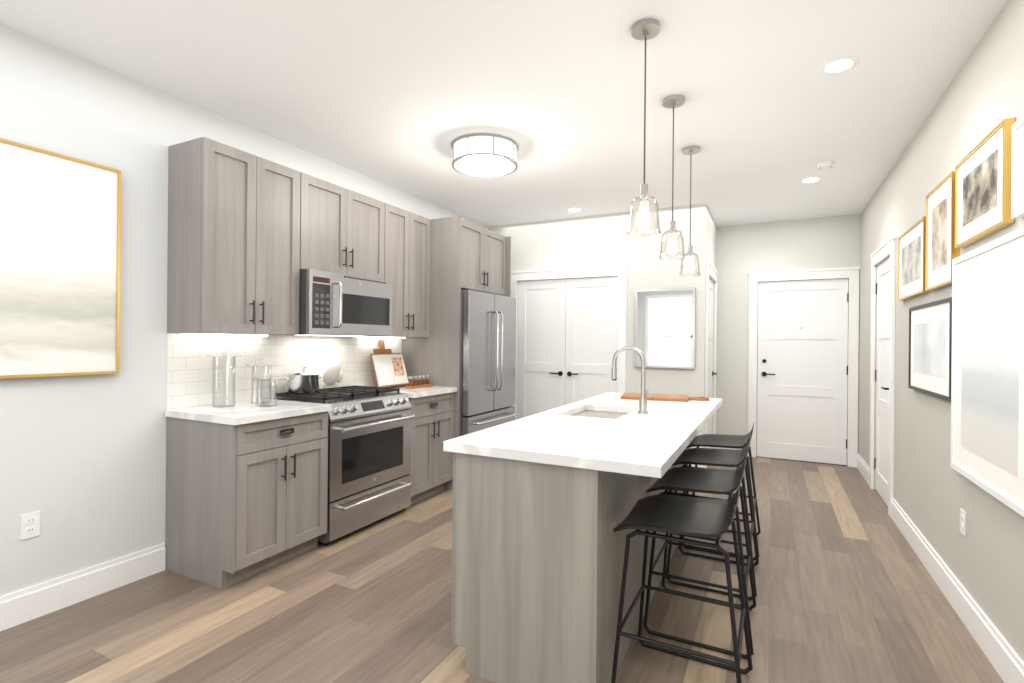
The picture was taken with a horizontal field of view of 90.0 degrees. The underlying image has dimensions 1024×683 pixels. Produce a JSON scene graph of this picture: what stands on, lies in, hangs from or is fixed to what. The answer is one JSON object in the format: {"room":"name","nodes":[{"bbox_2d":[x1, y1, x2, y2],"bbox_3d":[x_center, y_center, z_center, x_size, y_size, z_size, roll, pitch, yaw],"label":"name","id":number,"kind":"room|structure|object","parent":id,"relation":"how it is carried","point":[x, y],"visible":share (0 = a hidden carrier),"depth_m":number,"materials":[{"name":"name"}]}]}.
{"room":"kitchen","nodes":[
{"label":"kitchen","id":0,"kind":"room"},
{"bbox_2d":[0,456,1003,682],"bbox_3d":[0.048,1.351,2.605,4.170,0.060,8.740,0,0,27],"label":"floor","id":1,"kind":"structure","parent":0,"point":[848,590],"depth_m":2.45,"materials":[{"name":"brown wood"}]},
{"bbox_2d":[165,399,331,588],"bbox_3d":[-1.560,0.849,3.068,0.631,0.915,0.651,0,0,27],"label":"base cabinet","id":2,"kind":"object","parent":1,"relation":"on","point":[246,489],"visible":1,"depth_m":2.84,"materials":[{"name":"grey wood"}]},
{"bbox_2d":[207,348,237,407],"bbox_3d":[-1.728,0.214,3.074,0.180,0.350,0.180,0,0,27],"label":"canister","id":3,"kind":"object","parent":2,"relation":"on","point":[216,387],"visible":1,"depth_m":3.06,"materials":[{"name":"clear glass"}]},
{"bbox_2d":[247,358,273,403],"bbox_3d":[-1.598,0.248,3.265,0.176,0.285,0.176,0,0,27],"label":"canister","id":4,"kind":"object","parent":2,"relation":"on","point":[252,372],"visible":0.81,"depth_m":3.26,"materials":[{"name":"clear glass"}]},
{"bbox_2d":[252,371,282,406],"bbox_3d":[-1.487,0.286,3.108,0.172,0.210,0.172,0,0,27],"label":"canister","id":5,"kind":"object","parent":2,"relation":"on","point":[258,391],"visible":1,"depth_m":3.10,"materials":[{"name":"clear glass"}]},
{"bbox_2d":[271,385,414,545],"bbox_3d":[-1.200,0.835,3.713,0.668,0.950,0.816,0,0,27],"label":"range","id":6,"kind":"object","parent":1,"relation":"on","point":[369,455],"visible":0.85,"depth_m":3.53,"materials":[{"name":"grey metal"}]},
{"bbox_2d":[284,366,320,393],"bbox_3d":[-1.460,0.266,3.581,0.212,0.182,0.260,0,0,27],"label":"stock pot","id":7,"kind":"object","parent":6,"relation":"on","point":[303,381],"visible":1,"depth_m":3.50,"materials":[{"name":"silver metal"}]},
{"bbox_2d":[320,358,342,388],"bbox_3d":[-1.380,0.257,3.950,0.092,0.265,0.197,0,0,27],"label":"oven mitt","id":8,"kind":"object","parent":6,"relation":"on","point":[333,374],"visible":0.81,"depth_m":3.92,"materials":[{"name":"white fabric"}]},
{"bbox_2d":[390,385,456,504],"bbox_3d":[-0.900,0.855,4.368,0.631,0.915,0.613,0,0,27],"label":"base cabinet","id":9,"kind":"object","parent":1,"relation":"on","point":[432,427],"visible":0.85,"depth_m":4.21,"materials":[{"name":"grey wood"}]},
{"bbox_2d":[373,340,391,386],"bbox_3d":[-1.124,0.190,4.485,0.066,0.408,0.220,0,0,27],"label":"cutting board","id":10,"kind":"object","parent":9,"relation":"on","point":[382,349],"visible":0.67,"depth_m":4.48,"materials":[{"name":"brown wood"}]},
{"bbox_2d":[370,353,408,387],"bbox_3d":[-1.040,0.249,4.431,0.146,0.291,0.400,0,0,27],"label":"cookbook","id":11,"kind":"object","parent":9,"relation":"on","point":[389,370],"visible":0.85,"depth_m":4.40,"materials":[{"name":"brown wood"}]},
{"bbox_2d":[405,375,432,388],"bbox_3d":[-0.803,0.346,4.445,0.070,0.102,0.300,0,0,27],"label":"spice rack","id":12,"kind":"object","parent":9,"relation":"on","point":[420,383],"visible":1,"depth_m":4.42,"materials":[{"name":"brown wood"}]},
{"bbox_2d":[402,216,510,489],"bbox_3d":[-0.528,0.105,5.078,0.644,2.420,0.980,0,0,27],"label":"tall cabinet","id":13,"kind":"object","parent":1,"relation":"on","point":[466,255],"visible":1,"depth_m":4.62,"materials":[{"name":"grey wood"}]},
{"bbox_2d":[460,290,515,435],"bbox_3d":[-0.450,0.429,5.037,0.766,1.775,0.932,0,0,27],"label":"refrigerator","id":14,"kind":"object","parent":1,"relation":"on","point":[488,362],"visible":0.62,"depth_m":4.76,"materials":[{"name":"grey metal"}]},
{"bbox_2d":[451,448,689,682],"bbox_3d":[0.534,0.888,2.972,0.644,0.874,2.314,0,0,27],"label":"kitchen island","id":15,"kind":"object","parent":1,"relation":"on","point":[544,503],"depth_m":1.93,"materials":[{"name":"grey wood"}]},
{"bbox_2d":[443,392,722,479],"bbox_3d":[0.638,0.430,2.921,0.860,0.040,2.350,0,0,27],"label":"island countertop","id":16,"kind":"structure","parent":15,"relation":"on","point":[633,443],"depth_m":2.18,"materials":[{"name":"white stone"}]},
{"bbox_2d":[567,408,622,419],"bbox_3d":[0.514,0.543,3.022,0.374,0.212,0.564,0,0,27],"label":"sink","id":17,"kind":"object","parent":16,"relation":"in","point":[612,412],"depth_m":3.24,"materials":[{"name":"white ceramic"}]},
{"bbox_2d":[611,346,647,413],"bbox_3d":[0.687,0.217,2.978,0.216,0.387,0.076,0,0,27],"label":"faucet","id":18,"kind":"object","parent":16,"relation":"on","point":[643,404],"visible":1,"depth_m":2.93,"materials":[{"name":"silver metal"}]},
{"bbox_2d":[621,393,708,401],"bbox_3d":[1.107,0.404,3.712,0.604,0.020,0.280,0,0,17],"label":"cutting board","id":19,"kind":"object","parent":16,"relation":"on","point":[665,397],"visible":1,"depth_m":3.63,"materials":[{"name":"brown wood"}]},
{"bbox_2d":[611,479,752,682],"bbox_3d":[0.656,0.930,1.939,0.456,0.789,0.457,0,0,27],"label":"stool","id":20,"kind":"object","parent":1,"relation":"on","point":[696,516],"visible":1,"depth_m":1.93,"materials":[{"name":"black"}]},
{"bbox_2d":[643,453,755,658],"bbox_3d":[0.905,0.933,2.430,0.456,0.789,0.457,0,0,27],"label":"stool","id":21,"kind":"object","parent":1,"relation":"on","point":[706,480],"visible":0.98,"depth_m":2.39,"materials":[{"name":"black"}]},
{"bbox_2d":[666,435,758,599],"bbox_3d":[1.154,0.935,2.920,0.456,0.789,0.457,0,0,27],"label":"stool","id":22,"kind":"object","parent":1,"relation":"on","point":[716,457],"visible":0.67,"depth_m":2.92,"materials":[{"name":"black"}]},
{"bbox_2d":[682,423,760,560],"bbox_3d":[1.398,0.937,3.402,0.456,0.789,0.457,0,0,27],"label":"stool","id":23,"kind":"object","parent":1,"relation":"on","point":[724,441],"visible":0.62,"depth_m":3.45,"materials":[{"name":"black metal"}]},
{"bbox_2d":[0,0,1006,226],"bbox_3d":[0.072,-1.429,2.605,4.170,0.060,8.740,0,0,27],"label":"ceiling","id":24,"kind":"structure","parent":0,"point":[402,95],"depth_m":2.77,"materials":[{"name":"paint"}]},
{"bbox_2d":[452,133,517,176],"bbox_3d":[-0.195,-1.314,3.682,0.472,0.174,0.472,0,0,27],"label":"flush-mount ceiling light","id":25,"kind":"object","parent":24,"relation":"attached to","point":[484,155],"visible":1,"depth_m":3.53,"materials":[{"name":"white glass"}]},
{"bbox_2d":[566,208,582,211],"bbox_3d":[0.661,-1.392,5.423,0.176,0.004,0.176,0,0,27],"label":"recessed light","id":26,"kind":"object","parent":24,"relation":"in","point":[574,209],"visible":1,"depth_m":5.41,"materials":[{"name":"white"}]},
{"bbox_2d":[627,19,661,236],"bbox_3d":[0.590,-0.937,2.273,0.152,0.914,0.152,0,0,27],"label":"pendant light","id":27,"kind":"object","parent":24,"relation":"hanging from","point":[645,29],"visible":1,"depth_m":2.26,"materials":[{"name":"clear glass"}]},
{"bbox_2d":[659,95,685,260],"bbox_3d":[0.927,-0.934,2.949,0.152,0.914,0.152,0,0,27],"label":"pendant light","id":28,"kind":"object","parent":24,"relation":"hanging from","point":[674,101],"visible":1,"depth_m":2.94,"materials":[{"name":"clear glass"}]},
{"bbox_2d":[679,146,700,276],"bbox_3d":[1.286,-0.931,3.691,0.152,0.914,0.152,0,0,27],"label":"pendant light","id":29,"kind":"object","parent":24,"relation":"hanging from","point":[690,151],"visible":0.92,"depth_m":3.68,"materials":[{"name":"clear glass"}]},
{"bbox_2d":[799,177,822,182],"bbox_3d":[2.546,-1.375,4.366,0.176,0.004,0.176,0,0,27],"label":"recessed light","id":30,"kind":"object","parent":24,"relation":"in","point":[810,179],"visible":1,"depth_m":4.37,"materials":[{"name":"white"}]},
{"bbox_2d":[816,160,834,169],"bbox_3d":[2.423,-1.358,3.957,0.124,0.041,0.124,0,0,27],"label":"smoke detector","id":31,"kind":"object","parent":24,"relation":"attached to","point":[825,165],"visible":1,"depth_m":3.93,"materials":[{"name":"white plastic"}]},
{"bbox_2d":[819,56,859,74],"bbox_3d":[1.642,-1.383,2.571,0.176,0.004,0.176,0,0,27],"label":"recessed light","id":32,"kind":"object","parent":24,"relation":"in","point":[839,65],"visible":1,"depth_m":2.56,"materials":[{"name":"white plastic"}]},
{"bbox_2d":[0,0,1023,661],"bbox_3d":[0.060,-0.040,2.605,4.170,2.720,8.740,0,0,27],"label":"wall","id":33,"kind":"structure","parent":0,"point":[82,464],"depth_m":2.85,"materials":[{"name":"paint"}]},
{"bbox_2d":[20,511,39,539],"bbox_3d":[-2.252,0.860,2.395,0.008,0.114,0.070,0,0,27],"label":"electrical outlet","id":34,"kind":"object","parent":33,"relation":"attached to","point":[29,525],"visible":1,"depth_m":2.39,"materials":[{"name":"white plastic"}]},
{"bbox_2d":[0,138,120,378],"bbox_3d":[-2.262,-0.367,2.318,0.038,1.065,0.845,0,0,27],"label":"framed artwork","id":35,"kind":"object","parent":33,"relation":"attached to","point":[60,243],"visible":0.93,"depth_m":2.46,"materials":[{"name":"white paper"}]},
{"bbox_2d":[0,543,165,631],"bbox_3d":[-2.794,1.221,1.326,0.017,0.150,3.585,0,0,27],"label":"baseboard","id":36,"kind":"structure","parent":33,"relation":"attached to","point":[59,593],"depth_m":2.55,"materials":[{"name":"white wood"}]},
{"bbox_2d":[167,137,299,336],"bbox_3d":[-1.665,-0.574,3.135,0.362,1.082,0.640,0,0,27],"label":"upper cabinet","id":37,"kind":"object","parent":33,"relation":"attached to","point":[233,263],"visible":1,"depth_m":2.94,"materials":[{"name":"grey wood"}]},
{"bbox_2d":[300,172,384,280],"bbox_3d":[-1.332,-0.794,3.788,0.362,0.635,0.816,0,0,27],"label":"upper cabinet","id":38,"kind":"object","parent":33,"relation":"attached to","point":[342,230],"visible":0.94,"depth_m":3.67,"materials":[{"name":"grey wood"}]},
{"bbox_2d":[299,269,391,335],"bbox_3d":[-1.289,-0.258,3.763,0.470,0.431,0.812,0,0,27],"label":"microwave","id":39,"kind":"object","parent":38,"relation":"attached to","point":[333,304],"visible":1,"depth_m":3.58,"materials":[{"name":"grey metal"}]},
{"bbox_2d":[354,203,430,338],"bbox_3d":[-1.009,-0.568,4.429,0.362,1.082,0.614,0,0,27],"label":"upper cabinet","id":40,"kind":"object","parent":33,"relation":"attached to","point":[407,256],"visible":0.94,"depth_m":4.35,"materials":[{"name":"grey wood"}]},
{"bbox_2d":[511,264,627,419],"bbox_3d":[0.600,0.248,5.807,1.420,2.155,0.087,0,0,27],"label":"double door","id":41,"kind":"structure","parent":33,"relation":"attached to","point":[571,337],"depth_m":5.80,"materials":[{"name":"white wood"}]},
{"bbox_2d":[634,287,695,368],"bbox_3d":[1.575,-0.136,5.295,0.605,0.820,0.028,0,0,27],"label":"window","id":42,"kind":"structure","parent":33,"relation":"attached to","point":[664,328],"depth_m":5.28,"materials":[{"name":"white glass"}]},
{"bbox_2d":[691,464,705,467],"bbox_3d":[1.571,1.259,5.299,0.807,0.150,0.017,0,0,27],"label":"baseboard","id":43,"kind":"structure","parent":33,"relation":"attached to","point":[692,465],"depth_m":5.14,"materials":[{"name":"white"}]},
{"bbox_2d":[705,260,717,467],"bbox_3d":[2.174,0.262,5.624,0.092,2.155,1.000,0,0,27],"label":"door frame","id":44,"kind":"structure","parent":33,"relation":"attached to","point":[711,272],"depth_m":5.76,"materials":[{"name":"white wood"}]},
{"bbox_2d":[716,447,740,449],"bbox_3d":[2.592,1.268,6.058,0.360,0.150,0.040,0,0,27],"label":"baseboard","id":45,"kind":"structure","parent":33,"relation":"attached to","point":[716,447],"depth_m":6.08,"materials":[{"name":"white wood"}]},
{"bbox_2d":[748,267,859,466],"bbox_3d":[3.249,0.271,5.756,1.090,2.155,0.092,0,0,27],"label":"door frame","id":46,"kind":"structure","parent":33,"relation":"attached to","point":[808,345],"depth_m":5.75,"materials":[{"name":"white wood"}]},
{"bbox_2d":[857,454,869,484],"bbox_3d":[3.524,1.276,5.131,0.016,0.150,0.850,0,0,27],"label":"baseboard","id":47,"kind":"structure","parent":33,"relation":"attached to","point":[863,468],"depth_m":5.12,"materials":[{"name":"white wood"}]},
{"bbox_2d":[869,235,895,516],"bbox_3d":[3.139,0.270,4.327,0.092,2.155,0.960,0,0,27],"label":"door frame","id":48,"kind":"structure","parent":33,"relation":"attached to","point":[882,375],"depth_m":4.37,"materials":[{"name":"white wood"}]},
{"bbox_2d":[897,216,929,299],"bbox_3d":[2.638,-0.522,3.373,0.032,0.450,0.700,0,0,27],"label":"picture frame","id":49,"kind":"object","parent":33,"relation":"attached to","point":[911,258],"visible":0.81,"depth_m":3.33,"materials":[{"name":"brown"}]},
{"bbox_2d":[908,297,951,400],"bbox_3d":[2.443,0.041,2.994,0.028,0.530,0.890,0,0,27],"label":"picture frame","id":50,"kind":"object","parent":33,"relation":"attached to","point":[930,347],"visible":0.75,"depth_m":2.93,"materials":[{"name":"black"}]},
{"bbox_2d":[925,171,959,290],"bbox_3d":[2.347,-0.580,2.798,0.032,0.560,0.490,0,0,27],"label":"picture frame","id":51,"kind":"object","parent":33,"relation":"attached to","point":[942,252],"visible":0.75,"depth_m":2.78,"materials":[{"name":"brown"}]},
{"bbox_2d":[891,498,1023,682],"bbox_3d":[1.389,1.257,0.921,0.017,0.150,6.710,0,0,27],"label":"baseboard","id":52,"kind":"structure","parent":33,"relation":"attached to","point":[1009,666],"depth_m":2.42,"materials":[{"name":"white wood"}]},
{"bbox_2d":[960,508,965,535],"bbox_3d":[2.194,0.879,2.494,0.008,0.114,0.070,0,0,27],"label":"electrical outlet","id":53,"kind":"object","parent":33,"relation":"attached to","point":[963,522],"visible":1,"depth_m":2.48,"materials":[{"name":"white plastic"}]},
{"bbox_2d":[955,117,1014,248],"bbox_3d":[2.078,-0.667,2.268,0.032,0.410,0.600,0,0,27],"label":"picture frame","id":54,"kind":"object","parent":33,"relation":"attached to","point":[983,167],"visible":0.98,"depth_m":2.20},
{"bbox_2d":[951,227,1023,516],"bbox_3d":[2.019,0.108,2.165,0.034,1.040,0.890,0,0,27],"label":"framed picture","id":55,"kind":"object","parent":33,"relation":"attached to","point":[987,405],"visible":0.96,"depth_m":2.13,"materials":[{"name":"white paper"}]},
{"bbox_2d":[1011,115,1023,218],"bbox_3d":[1.747,-0.647,1.611,0.028,0.355,0.750,0,0,27],"label":"framed picture","id":56,"kind":"object","parent":33,"relation":"attached to","point":[1017,189],"visible":1,"depth_m":1.92,"materials":[{"name":"white"}]}
]}

